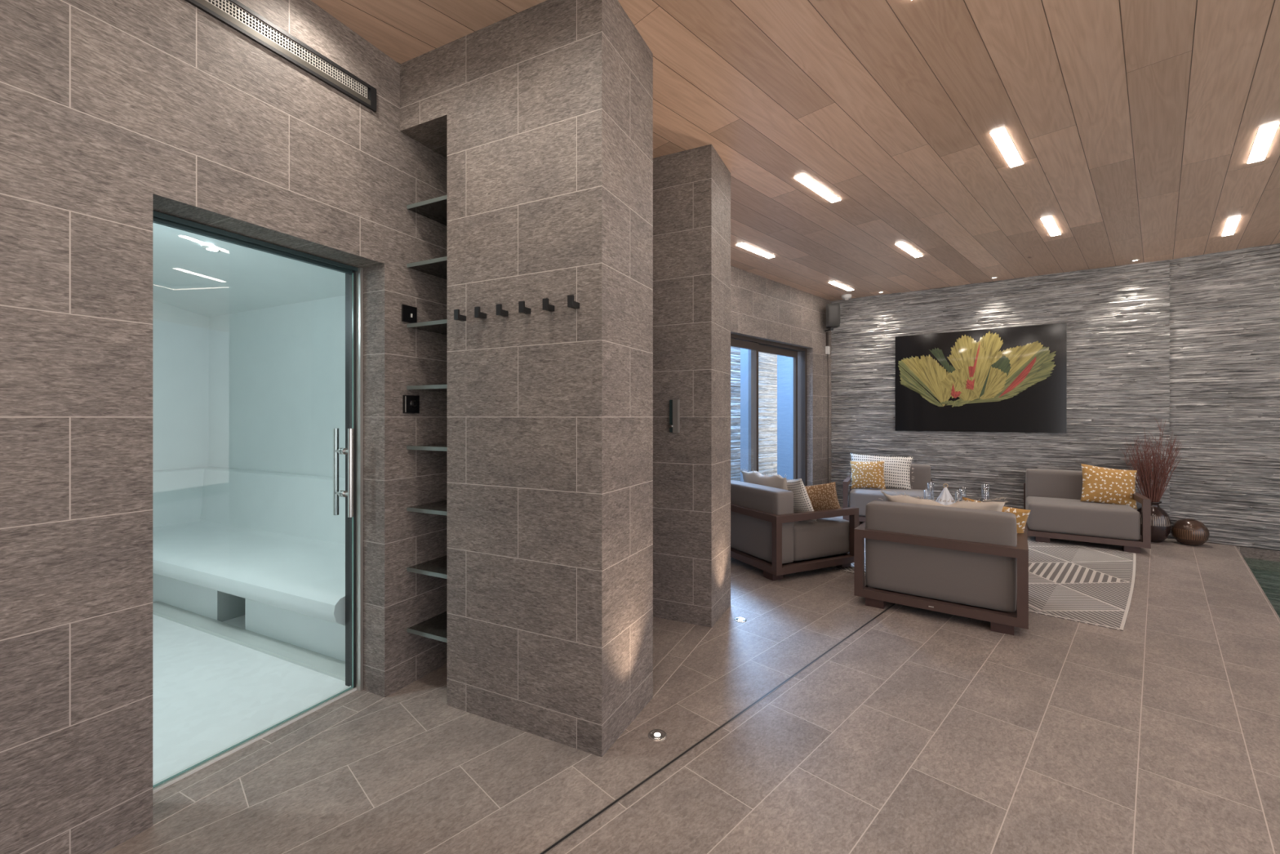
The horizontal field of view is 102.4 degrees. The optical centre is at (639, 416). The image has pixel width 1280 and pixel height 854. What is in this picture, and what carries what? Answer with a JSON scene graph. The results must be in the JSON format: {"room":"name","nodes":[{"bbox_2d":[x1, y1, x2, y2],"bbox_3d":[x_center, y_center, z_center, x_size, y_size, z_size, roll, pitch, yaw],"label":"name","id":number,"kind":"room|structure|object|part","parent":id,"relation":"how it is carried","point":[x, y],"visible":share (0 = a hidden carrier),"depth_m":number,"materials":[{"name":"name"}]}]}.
{"room":"spa lounge","nodes":[
{"label":"spa lounge","id":0,"kind":"room"},
{"bbox_2d":[152,299,208,471],"bbox_3d":[-4.534,-0.079,3.246,0.001,2.848,3.040,0,0,26],"label":"wall","id":1,"kind":"structure","parent":0,"point":[180,336],"depth_m":4.42,"materials":[{"name":"paint"}]},
{"bbox_2d":[0,0,447,853],"bbox_3d":[-1.778,-0.199,1.651,0.280,3.087,7.800,0,0,26],"label":"wall","id":2,"kind":"structure","parent":0,"point":[113,113],"depth_m":1.63,"materials":[{"name":"tile"}]},
{"bbox_2d":[152,210,363,794],"bbox_3d":[-1.595,0.306,2.168,0.152,2.078,0.861,0,0,26],"label":"door","id":3,"kind":"structure","parent":2,"relation":"in","point":[353,450],"depth_m":2.52,"materials":[{"name":"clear glass"}]},
{"bbox_3d":[-1.598,1.339,2.170,0.047,0.012,0.861,0,0,26],"label":"sill","id":4,"kind":"part","parent":3,"relation":"part of","materials":[{"name":"silver metal"}]},
{"bbox_3d":[-1.481,0.266,2.507,0.025,0.422,0.025,0,0,26],"label":"pull handle","id":5,"kind":"part","parent":3,"relation":"part of","materials":[{"name":"silver metal"}]},
{"bbox_3d":[-1.382,0.266,2.459,0.025,0.422,0.025,0,0,26],"label":"pull handle","id":6,"kind":"part","parent":3,"relation":"part of","materials":[{"name":"silver metal"}]},
{"bbox_2d":[152,689,383,825],"bbox_3d":[-1.508,1.349,2.126,0.212,0.011,0.861,0,0,26],"label":"threshold","id":7,"kind":"structure","parent":2,"relation":"in","point":[179,795],"depth_m":2.03,"materials":[{"name":"tile"}]},
{"bbox_2d":[185,0,376,112],"bbox_3d":[-1.730,-1.485,1.417,0.013,0.106,2.224,0,0,26],"label":"air vent","id":8,"kind":"object","parent":2,"relation":"in","point":[234,14],"visible":1,"depth_m":2.06,"materials":[{"name":"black metal"}]},
{"bbox_2d":[401,304,417,323],"bbox_3d":[-1.157,-0.516,2.585,0.013,0.084,0.084,0,0,26],"label":"light switch","id":9,"kind":"object","parent":2,"relation":"attached to","point":[409,313],"visible":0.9,"depth_m":2.58,"materials":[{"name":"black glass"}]},
{"bbox_2d":[402,395,419,413],"bbox_3d":[-1.150,-0.064,2.592,0.020,0.090,0.090,0,0,26],"label":"control panel","id":10,"kind":"object","parent":2,"relation":"attached to","point":[411,403],"visible":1,"depth_m":2.59,"materials":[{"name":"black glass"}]},
{"bbox_2d":[152,624,712,826],"bbox_3d":[-0.564,1.346,2.475,2.574,0.006,0.619,0,0,-29],"label":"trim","id":11,"kind":"structure","parent":2,"relation":"attached to","point":[695,624],"depth_m":2.17,"materials":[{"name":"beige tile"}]},
{"bbox_2d":[152,222,345,316],"bbox_3d":[-3.171,-1.199,2.578,3.037,0.608,3.040,0,0,26],"label":"ceiling","id":12,"kind":"structure","parent":0,"point":[188,276],"depth_m":3.60,"materials":[{"name":"paint"}]},
{"bbox_2d":[202,244,222,251],"bbox_3d":[-2.638,-1.038,3.173,0.096,0.014,0.096,0,0,26],"label":"recessed light","id":13,"kind":"object","parent":12,"relation":"in","point":[209,247],"visible":1,"depth_m":3.15,"materials":[{"name":"white"}]},
{"bbox_2d":[152,613,347,783],"bbox_3d":[-3.142,1.345,2.564,3.102,0.001,3.040,0,0,26],"label":"floor","id":14,"kind":"structure","parent":0,"point":[211,693],"depth_m":2.51,"materials":[{"name":"tile"}]},
{"bbox_2d":[152,466,345,681],"bbox_3d":[-3.173,0.895,2.578,3.031,0.900,3.039,0,0,26],"label":"bench","id":15,"kind":"object","parent":14,"relation":"on","point":[267,548],"visible":0.52,"depth_m":3.48,"materials":[{"name":"paint"}]},
{"bbox_2d":[208,294,345,477],"bbox_3d":[-2.502,0.225,3.943,3.037,2.240,0.001,0,0,26],"label":"wall","id":16,"kind":"structure","parent":0,"point":[277,374],"depth_m":4.13,"materials":[{"name":"paint"}]},
{"bbox_2d":[102,506,1279,853],"bbox_3d":[0.441,1.419,2.650,12.360,0.151,4.286,0,0,-45],"label":"floor","id":17,"kind":"structure","parent":0,"point":[922,731],"depth_m":2.06,"materials":[{"name":"tile"}]},
{"bbox_2d":[400,0,653,756],"bbox_3d":[-0.562,-0.199,2.504,1.153,3.087,0.483,0,0,26],"label":"wall pier","id":18,"kind":"object","parent":17,"relation":"on","point":[540,115],"visible":1,"depth_m":2.20,"materials":[{"name":"tile"}]},
{"bbox_2d":[406,611,447,642],"bbox_3d":[-0.936,1.069,2.689,0.318,0.019,0.404,0,0,26],"label":"niche shelf","id":19,"kind":"object","parent":18,"relation":"attached to","point":[435,628],"visible":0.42,"depth_m":2.58,"materials":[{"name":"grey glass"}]},
{"bbox_2d":[406,195,447,226],"bbox_3d":[-0.936,-1.052,2.689,0.318,0.019,0.404,0,0,26],"label":"niche shelf","id":20,"kind":"object","parent":18,"relation":"attached to","point":[435,209],"visible":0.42,"depth_m":2.58,"materials":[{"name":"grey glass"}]},
{"bbox_2d":[406,555,447,578],"bbox_3d":[-0.936,0.763,2.689,0.318,0.019,0.404,0,0,26],"label":"niche shelf","id":21,"kind":"object","parent":18,"relation":"attached to","point":[437,567],"visible":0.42,"depth_m":2.57,"materials":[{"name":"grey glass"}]},
{"bbox_2d":[406,256,447,279],"bbox_3d":[-0.936,-0.758,2.689,0.318,0.019,0.404,0,0,26],"label":"niche shelf","id":22,"kind":"object","parent":18,"relation":"attached to","point":[437,267],"visible":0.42,"depth_m":2.57,"materials":[{"name":"grey stone"}]},
{"bbox_2d":[406,499,447,515],"bbox_3d":[-0.936,0.462,2.689,0.318,0.019,0.404,0,0,26],"label":"niche shelf","id":23,"kind":"object","parent":18,"relation":"attached to","point":[440,508],"visible":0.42,"depth_m":2.56,"materials":[{"name":"grey glass"}]},
{"bbox_3d":[-0.935,0.462,2.691,0.318,0.017,0.400,0,0,26],"label":"shelf panel","id":24,"kind":"part","parent":23,"relation":"part of","materials":[{"name":"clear glass"}]},
{"bbox_2d":[406,319,447,334],"bbox_3d":[-0.936,-0.458,2.689,0.318,0.019,0.404,0,0,26],"label":"niche shelf","id":25,"kind":"object","parent":18,"relation":"attached to","point":[440,326],"visible":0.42,"depth_m":2.56,"materials":[{"name":"grey stone"}]},
{"bbox_3d":[-0.935,-0.458,2.691,0.318,0.017,0.400,0,0,26],"label":"shelf panel","id":26,"kind":"part","parent":25,"relation":"part of","materials":[{"name":"clear glass"}]},
{"bbox_2d":[406,443,447,451],"bbox_3d":[-0.936,0.153,2.689,0.318,0.019,0.404,0,0,26],"label":"niche shelf","id":27,"kind":"object","parent":18,"relation":"attached to","point":[433,446],"visible":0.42,"depth_m":2.54,"materials":[{"name":"grey stone"}]},
{"bbox_3d":[-0.935,0.153,2.691,0.318,0.017,0.400,0,0,26],"label":"shelf panel","id":28,"kind":"part","parent":27,"relation":"part of","materials":[{"name":"clear glass"}]},
{"bbox_2d":[406,384,447,391],"bbox_3d":[-0.936,-0.146,2.689,0.318,0.019,0.404,0,0,26],"label":"niche shelf","id":29,"kind":"object","parent":18,"relation":"attached to","point":[443,388],"visible":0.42,"depth_m":2.54,"materials":[{"name":"grey stone"}]},
{"bbox_3d":[-0.935,-0.146,2.691,0.318,0.017,0.400,0,0,26],"label":"shelf panel","id":30,"kind":"part","parent":29,"relation":"part of","materials":[{"name":"clear glass"}]},
{"bbox_2d":[453,309,466,320],"bbox_3d":[-0.815,-0.460,2.331,0.024,0.046,0.051,0,0,26],"label":"coat hook","id":31,"kind":"object","parent":18,"relation":"attached to","point":[457,316],"visible":1,"depth_m":2.31,"materials":[{"name":"black metal"}]},
{"bbox_3d":[-0.812,-0.450,2.336,0.024,0.022,0.040,0,0,26],"label":"arm","id":32,"kind":"part","parent":31,"relation":"part of","materials":[{"name":"black metal"}]},
{"bbox_2d":[474,306,486,319],"bbox_3d":[-0.705,-0.460,2.277,0.024,0.046,0.051,0,0,26],"label":"coat hook","id":33,"kind":"object","parent":18,"relation":"attached to","point":[477,313],"visible":1,"depth_m":2.26,"materials":[{"name":"black metal"}]},
{"bbox_3d":[-0.703,-0.450,2.282,0.024,0.022,0.040,0,0,26],"label":"arm","id":34,"kind":"part","parent":33,"relation":"part of","materials":[{"name":"black metal"}]},
{"bbox_2d":[496,303,508,316],"bbox_3d":[-0.595,-0.460,2.223,0.024,0.046,0.051,0,0,26],"label":"coat hook","id":35,"kind":"object","parent":18,"relation":"attached to","point":[500,311],"visible":1,"depth_m":2.20,"materials":[{"name":"black metal"}]},
{"bbox_3d":[-0.593,-0.450,2.228,0.024,0.022,0.040,0,0,26],"label":"arm","id":36,"kind":"part","parent":35,"relation":"part of","materials":[{"name":"black metal"}]},
{"bbox_2d":[518,301,530,314],"bbox_3d":[-0.485,-0.460,2.169,0.024,0.046,0.051,0,0,26],"label":"coat hook","id":37,"kind":"object","parent":18,"relation":"attached to","point":[522,308],"visible":1,"depth_m":2.15,"materials":[{"name":"black metal"}]},
{"bbox_3d":[-0.483,-0.450,2.174,0.024,0.022,0.040,0,0,26],"label":"arm","id":38,"kind":"part","parent":37,"relation":"part of","materials":[{"name":"black metal"}]},
{"bbox_2d":[542,297,554,311],"bbox_3d":[-0.376,-0.460,2.116,0.024,0.046,0.051,0,0,26],"label":"coat hook","id":39,"kind":"object","parent":18,"relation":"attached to","point":[545,305],"visible":1,"depth_m":2.10,"materials":[{"name":"black metal"}]},
{"bbox_3d":[-0.373,-0.450,2.120,0.024,0.022,0.040,0,0,26],"label":"arm","id":40,"kind":"part","parent":39,"relation":"part of","materials":[{"name":"black metal"}]},
{"bbox_2d":[567,294,579,308],"bbox_3d":[-0.266,-0.460,2.062,0.024,0.046,0.051,0,0,26],"label":"coat hook","id":41,"kind":"object","parent":18,"relation":"attached to","point":[571,303],"visible":1,"depth_m":2.04,"materials":[{"name":"black metal"}]},
{"bbox_3d":[-0.264,-0.450,2.067,0.024,0.022,0.040,0,0,26],"label":"arm","id":42,"kind":"part","parent":41,"relation":"part of","materials":[{"name":"black metal"}]},
{"bbox_2d":[648,728,666,741],"bbox_3d":[0.073,1.344,2.175,0.082,0.006,0.082,0,0,-45],"label":"uplight","id":43,"kind":"object","parent":17,"relation":"on","point":[656,735],"visible":1,"depth_m":2.17,"materials":[{"name":"silver metal"}]},
{"bbox_2d":[653,143,730,627],"bbox_3d":[-0.088,-0.199,3.792,1.425,3.087,0.436,0,0,26],"label":"wall pier","id":44,"kind":"object","parent":17,"relation":"on","point":[691,188],"visible":0.43,"depth_m":3.38,"materials":[{"name":"tile"}]},
{"bbox_2d":[668,399,679,432],"bbox_3d":[0.222,-0.006,3.369,0.066,0.218,0.052,0,0,26],"label":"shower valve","id":45,"kind":"object","parent":44,"relation":"attached to","point":[674,404],"visible":1,"depth_m":3.36,"materials":[{"name":"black metal"}]},
{"bbox_3d":[0.212,-0.006,3.390,0.030,0.213,0.022,0,0,26],"label":"wall plate","id":46,"kind":"part","parent":45,"relation":"part of","materials":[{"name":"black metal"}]},
{"bbox_2d":[538,603,896,853],"bbox_3d":[0.266,1.346,2.145,9.400,0.005,0.015,0,0,-45],"label":"drain","id":47,"kind":"object","parent":17,"relation":"in","point":[600,812],"visible":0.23,"depth_m":2.06,"materials":[{"name":"black metal"}]},
{"bbox_2d":[733,617,746,622],"bbox_3d":[0.665,1.344,3.410,0.082,0.006,0.082,0,0,-45],"label":"uplight","id":48,"kind":"object","parent":17,"relation":"on","point":[738,619],"visible":1,"depth_m":3.40,"materials":[{"name":"silver metal"}]},
{"bbox_2d":[730,480,858,580],"bbox_3d":[1.305,0.981,4.807,0.932,0.729,1.000,0,0,-26],"label":"lounge chair","id":49,"kind":"object","parent":17,"relation":"on","point":[766,535],"visible":0.84,"depth_m":4.43,"materials":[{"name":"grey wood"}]},
{"bbox_2d":[730,480,793,564],"bbox_3d":[1.022,0.923,4.670,0.199,0.614,0.890,0,0,-26],"label":"cushion","id":50,"kind":"object","parent":49,"relation":"on","point":[750,536],"depth_m":4.44,"materials":[{"name":"grey fabric"}]},
{"bbox_2d":[738,467,794,513],"bbox_3d":[1.183,0.719,4.814,0.187,0.442,0.719,0,0,-26],"label":"pillow","id":51,"kind":"object","parent":49,"relation":"on","point":[776,481],"visible":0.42,"depth_m":4.71,"materials":[{"name":"fabric"}]},
{"bbox_3d":[1.304,1.044,4.806,0.930,0.478,1.000,0,0,-26],"label":"frame","id":52,"kind":"part","parent":49,"relation":"part of","materials":[{"name":"brown wood"}]},
{"bbox_2d":[786,478,817,521],"bbox_3d":[1.386,0.730,4.580,0.182,0.416,0.428,0,0,-14],"label":"speckled pillow","id":53,"kind":"object","parent":49,"relation":"on","point":[802,502],"visible":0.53,"depth_m":4.44,"materials":[{"name":"white fabric"}]},
{"bbox_3d":[1.534,1.016,4.394,0.874,0.422,0.056,0,0,-26],"label":"armrest","id":54,"kind":"part","parent":49,"relation":"part of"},
{"bbox_2d":[793,516,848,560],"bbox_3d":[1.418,1.077,4.862,0.680,0.313,0.880,0,0,-26],"label":"seat cushion","id":55,"kind":"object","parent":49,"relation":"on","point":[827,538],"depth_m":4.46,"materials":[{"name":"grey fabric"}]},
{"bbox_2d":[804,481,840,511],"bbox_3d":[1.574,0.753,4.604,0.446,0.388,0.230,0,0,25],"label":"pillow","id":56,"kind":"object","parent":49,"relation":"on","point":[821,496],"visible":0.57,"depth_m":4.50,"materials":[{"name":"yellow fabric"}]},
{"bbox_2d":[843,463,933,525],"bbox_3d":[3.184,0.981,6.596,1.000,0.729,0.922,0,0,27],"label":"lounge chair","id":57,"kind":"object","parent":17,"relation":"on","point":[859,498],"visible":0.38,"depth_m":6.40,"materials":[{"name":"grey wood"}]},
{"bbox_3d":[2.752,1.016,6.787,0.056,0.422,0.864,0,0,27],"label":"armrest","id":58,"kind":"part","parent":57,"relation":"part of","materials":[{"name":"brown wood"}]},
{"bbox_2d":[849,460,885,488],"bbox_3d":[2.930,0.745,6.626,0.427,0.377,0.167,0,0,27],"label":"pillow","id":59,"kind":"object","parent":57,"relation":"on","point":[870,474],"visible":0.99,"depth_m":6.58,"materials":[{"name":"yellow fabric"}]},
{"bbox_2d":[847,453,914,489],"bbox_3d":[3.135,0.718,6.724,0.800,0.468,0.190,0,0,26],"label":"knit pillow","id":60,"kind":"object","parent":57,"relation":"on","point":[896,468],"visible":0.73,"depth_m":6.60,"materials":[{"name":"beige fabric"}]},
{"bbox_2d":[848,488,933,516],"bbox_3d":[3.153,1.077,6.470,0.938,0.313,0.670,0,0,27],"label":"seat cushion","id":61,"kind":"object","parent":57,"relation":"on","point":[859,498],"depth_m":6.33,"materials":[{"name":"grey fabric"}]},
{"bbox_2d":[910,463,931,490],"bbox_3d":[3.344,0.923,6.860,0.932,0.614,0.199,0,0,27],"label":"cushion","id":62,"kind":"object","parent":57,"relation":"on","point":[921,473],"depth_m":6.62,"materials":[{"name":"grey fabric"}]},
{"bbox_2d":[853,500,1028,635],"bbox_3d":[2.219,0.981,3.780,1.000,0.729,0.934,0,0,36],"label":"sofa","id":63,"kind":"object","parent":17,"relation":"on","point":[972,563],"visible":1,"depth_m":3.41,"materials":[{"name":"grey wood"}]},
{"bbox_3d":[1.854,1.016,4.081,0.056,0.422,0.874,0,0,36],"label":"armrest","id":64,"kind":"part","parent":63,"relation":"part of","materials":[{"name":"brown wood"}]},
{"bbox_2d":[880,488,1008,511],"bbox_3d":[2.166,0.738,3.707,0.815,0.406,0.200,0,0,33],"label":"fringed pillow","id":65,"kind":"object","parent":63,"relation":"on","point":[991,505],"visible":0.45,"depth_m":3.61,"materials":[{"name":"beige fabric"}]},
{"bbox_2d":[962,497,1030,533],"bbox_3d":[2.511,0.760,3.671,0.439,0.368,0.170,0,0,36],"label":"pillow","id":66,"kind":"object","parent":63,"relation":"on","point":[1022,515],"visible":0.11,"depth_m":3.53,"materials":[{"name":"yellow fabric"}]},
{"bbox_3d":[2.616,1.016,3.524,0.056,0.422,0.874,0,0,36],"label":"armrest","id":67,"kind":"part","parent":63,"relation":"part of","materials":[{"name":"brown wood"}]},
{"bbox_2d":[831,537,1135,631],"bbox_3d":[3.284,1.341,4.815,2.655,0.007,1.935,0,0,-45],"label":"rug","id":68,"kind":"object","parent":17,"relation":"on","point":[1086,584],"visible":0.45,"depth_m":4.16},
{"bbox_3d":[3.072,1.110,5.024,0.840,0.470,0.600,0,0,36],"label":"coffee table","id":69,"kind":"object","parent":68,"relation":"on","visible":0},
{"bbox_2d":[935,483,955,505],"bbox_3d":[3.006,0.763,5.052,0.210,0.222,0.210,0,0,20],"label":"folded napkin","id":70,"kind":"object","parent":69,"relation":"on","point":[944,495],"visible":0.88,"depth_m":5.01,"materials":[{"name":"white fabric"}]},
{"bbox_2d":[1023,468,1151,553],"bbox_3d":[4.837,0.981,5.656,0.960,0.729,0.902,0,0,35],"label":"lounge chair","id":71,"kind":"object","parent":17,"relation":"on","point":[1052,497],"visible":0.8,"depth_m":5.39,"materials":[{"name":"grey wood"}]},
{"bbox_2d":[1025,468,1082,502],"bbox_3d":[4.989,0.923,5.914,0.892,0.614,0.199,0,0,34],"label":"cushion","id":72,"kind":"object","parent":71,"relation":"on","point":[1039,482],"depth_m":5.94,"materials":[{"name":"grey fabric"}]},
{"bbox_2d":[1025,496,1140,540],"bbox_3d":[4.742,1.077,5.569,0.898,0.313,0.650,0,0,34],"label":"seat cushion","id":73,"kind":"object","parent":71,"relation":"on","point":[1065,517],"depth_m":5.33,"materials":[{"name":"grey fabric"}]},
{"bbox_2d":[1080,463,1137,509],"bbox_3d":[5.029,0.740,5.523,0.536,0.460,0.182,0,0,19],"label":"pillow","id":74,"kind":"object","parent":71,"relation":"on","point":[1100,484],"visible":0.98,"depth_m":5.48,"materials":[{"name":"yellow fabric"}]},
{"bbox_3d":[5.194,1.016,5.378,0.056,0.422,0.844,0,0,35],"label":"armrest","id":75,"kind":"part","parent":71,"relation":"part of","materials":[{"name":"brown wood"}]},
{"bbox_2d":[1137,501,1170,542],"bbox_3d":[5.545,1.127,5.577,0.292,0.435,0.292,0,0,-45],"label":"vase","id":76,"kind":"object","parent":17,"relation":"on","point":[1160,519],"visible":0.54,"depth_m":5.46,"materials":[{"name":"ceramic"}]},
{"bbox_2d":[1120,418,1181,502],"bbox_3d":[5.545,0.493,5.585,0.322,0.987,0.466,0,0,-39],"label":"twigs","id":77,"kind":"object","parent":76,"relation":"in","point":[1152,491],"visible":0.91,"depth_m":5.55,"materials":[{"name":"brown plant"}]},
{"bbox_2d":[1170,518,1209,546],"bbox_3d":[5.804,1.214,5.431,0.279,0.262,0.279,0,0,-45],"label":"round pot","id":78,"kind":"object","parent":17,"relation":"on","point":[1187,531],"visible":1,"depth_m":5.36,"materials":[{"name":"brown ceramic"}]},
{"bbox_2d":[730,346,777,481],"bbox_3d":[0.969,-0.355,8.817,7.000,3.400,0.111,0,0,-45],"label":"stone wall","id":79,"kind":"structure","parent":0,"point":[767,362],"depth_m":10.27,"materials":[{"name":"grey stone"}]},
{"bbox_2d":[730,265,832,485],"bbox_3d":[1.345,-0.199,6.395,4.320,3.087,0.250,0,0,-45],"label":"wall","id":80,"kind":"structure","parent":0,"point":[762,308],"depth_m":7.15,"materials":[{"name":"tile"}]},
{"bbox_2d":[730,333,806,486],"bbox_3d":[1.400,0.180,6.506,2.656,2.330,0.150,0,0,-45],"label":"window frame","id":81,"kind":"structure","parent":80,"relation":"in","point":[756,345],"depth_m":7.31,"materials":[{"name":"brown metal"}]},
{"bbox_2d":[740,347,793,481],"bbox_3d":[2.439,-0.305,8.898,2.000,3.300,0.790,0,0,-45],"label":"window","id":82,"kind":"object","parent":81,"relation":"attached to","point":[784,364],"visible":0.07,"depth_m":9.36,"materials":[{"name":"blue"}]},
{"bbox_2d":[826,332,828,346],"bbox_3d":[2.774,-1.153,7.623,0.044,0.205,0.022,0,0,-45],"label":"cable conduit","id":83,"kind":"object","parent":80,"relation":"attached to","point":[827,333],"visible":1,"depth_m":7.61,"materials":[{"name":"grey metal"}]},
{"bbox_2d":[825,346,830,354],"bbox_3d":[2.779,-0.988,7.618,0.068,0.115,0.035,0,0,-45],"label":"box","id":84,"kind":"object","parent":80,"relation":"attached to","point":[827,348],"visible":1,"depth_m":7.60,"materials":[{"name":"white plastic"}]},
{"bbox_2d":[827,354,828,483],"bbox_3d":[2.795,0.182,7.638,0.020,2.225,0.015,0,0,-45],"label":"cable","id":85,"kind":"object","parent":80,"relation":"attached to","point":[828,354],"visible":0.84,"depth_m":7.63,"materials":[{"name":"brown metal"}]},
{"bbox_2d":[824,303,839,331],"bbox_3d":[2.774,-1.430,7.434,0.195,0.373,0.214,0,0,10],"label":"loudspeaker","id":86,"kind":"object","parent":80,"relation":"attached to","point":[833,310],"visible":1,"depth_m":7.34,"materials":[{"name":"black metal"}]},
{"bbox_2d":[311,0,1279,301],"bbox_3d":[2.196,-1.802,1.053,12.600,0.120,8.800,0,0,-45],"label":"ceiling","id":87,"kind":"structure","parent":0,"point":[1133,125],"depth_m":3.00,"materials":[{"name":"brown wood"}]},
{"bbox_2d":[736,242,774,257],"bbox_3d":[1.217,-1.738,5.388,0.616,0.007,0.078,0,0,-45],"label":"recessed light","id":88,"kind":"object","parent":87,"relation":"in","point":[744,246],"visible":1,"depth_m":5.36,"materials":[{"name":"white plastic"}]},
{"bbox_2d":[793,173,840,202],"bbox_3d":[1.364,-1.738,3.928,0.616,0.007,0.078,0,0,-45],"label":"recessed light","id":89,"kind":"object","parent":87,"relation":"in","point":[805,180],"visible":1,"depth_m":3.90,"materials":[{"name":"white plastic"}]},
{"bbox_2d":[828,280,853,290],"bbox_3d":[2.678,-1.738,6.840,0.616,0.007,0.078,0,0,-45],"label":"recessed light","id":90,"kind":"object","parent":87,"relation":"in","point":[833,282],"visible":1,"depth_m":6.82,"materials":[{"name":"white plastic"}]},
{"bbox_2d":[841,293,851,300],"bbox_3d":[2.953,-1.704,7.358,0.140,0.075,0.140,0,0,-45],"label":"ceiling sensor","id":91,"kind":"object","parent":87,"relation":"attached to","point":[846,296],"visible":1,"depth_m":7.31,"materials":[{"name":"white plastic"}]},
{"bbox_2d":[894,241,922,257],"bbox_3d":[2.808,-1.738,5.361,0.616,0.007,0.078,0,0,-45],"label":"recessed light","id":92,"kind":"object","parent":87,"relation":"in","point":[902,245],"visible":1,"depth_m":5.33,"materials":[{"name":"white plastic"}]},
{"bbox_2d":[989,127,1023,167],"bbox_3d":[2.385,-1.738,3.338,0.616,0.007,0.078,0,0,-45],"label":"recessed light","id":93,"kind":"object","parent":87,"relation":"in","point":[1002,138],"visible":1,"depth_m":3.31,"materials":[{"name":"white plastic"}]},
{"bbox_2d":[1040,215,1061,235],"bbox_3d":[3.758,-1.738,4.702,0.616,0.007,0.078,0,0,-45],"label":"recessed light","id":94,"kind":"object","parent":87,"relation":"in","point":[1049,222],"visible":1,"depth_m":4.67,"materials":[{"name":"white"}]},
{"bbox_2d":[1221,215,1240,235],"bbox_3d":[5.395,-1.738,4.700,0.616,0.007,0.078,0,0,-45],"label":"recessed light","id":95,"kind":"object","parent":87,"relation":"in","point":[1231,224],"visible":1,"depth_m":4.67,"materials":[{"name":"white plastic"}]},
{"bbox_2d":[1246,121,1279,163],"bbox_3d":[3.969,-1.738,3.283,0.616,0.007,0.078,0,0,-45],"label":"recessed light","id":96,"kind":"object","parent":87,"relation":"in","point":[1264,136],"visible":1,"depth_m":3.25,"materials":[{"name":"white"}]},
{"bbox_2d":[831,259,1170,537],"bbox_3d":[4.354,-0.199,6.735,3.664,3.087,0.082,0,0,35],"label":"stone wall","id":97,"kind":"structure","parent":0,"point":[1117,318],"depth_m":6.42,"materials":[{"name":"grey stone"}]},
{"bbox_2d":[895,323,1066,432],"bbox_3d":[4.346,-0.467,6.692,1.854,1.317,0.054,0,0,35],"label":"wall picture","id":98,"kind":"object","parent":97,"relation":"attached to","point":[1011,380],"visible":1,"depth_m":6.61,"materials":[{"name":"black glass"}]},
{"bbox_2d":[897,331,1056,407],"bbox_3d":[4.315,-0.617,6.686,1.744,0.975,0.008,0,0,35],"label":"print","id":99,"kind":"object","parent":98,"relation":"attached to","point":[956,369],"depth_m":6.65,"materials":[{"name":"yellow plant"}]},
{"bbox_2d":[1168,243,1279,551],"bbox_3d":[6.975,-0.199,4.612,0.082,3.087,3.115,0,0,-45],"label":"stone wall","id":100,"kind":"structure","parent":0,"point":[1224,307],"depth_m":5.41,"materials":[{"name":"grey stone"}]},
{"bbox_2d":[1235,545,1279,617],"bbox_3d":[7.909,1.996,3.786,0.160,1.297,4.627,0,0,-45],"label":"pool water","id":101,"kind":"structure","parent":0,"point":[1264,563],"depth_m":5.22,"materials":[{"name":"liquid"}]}
]}

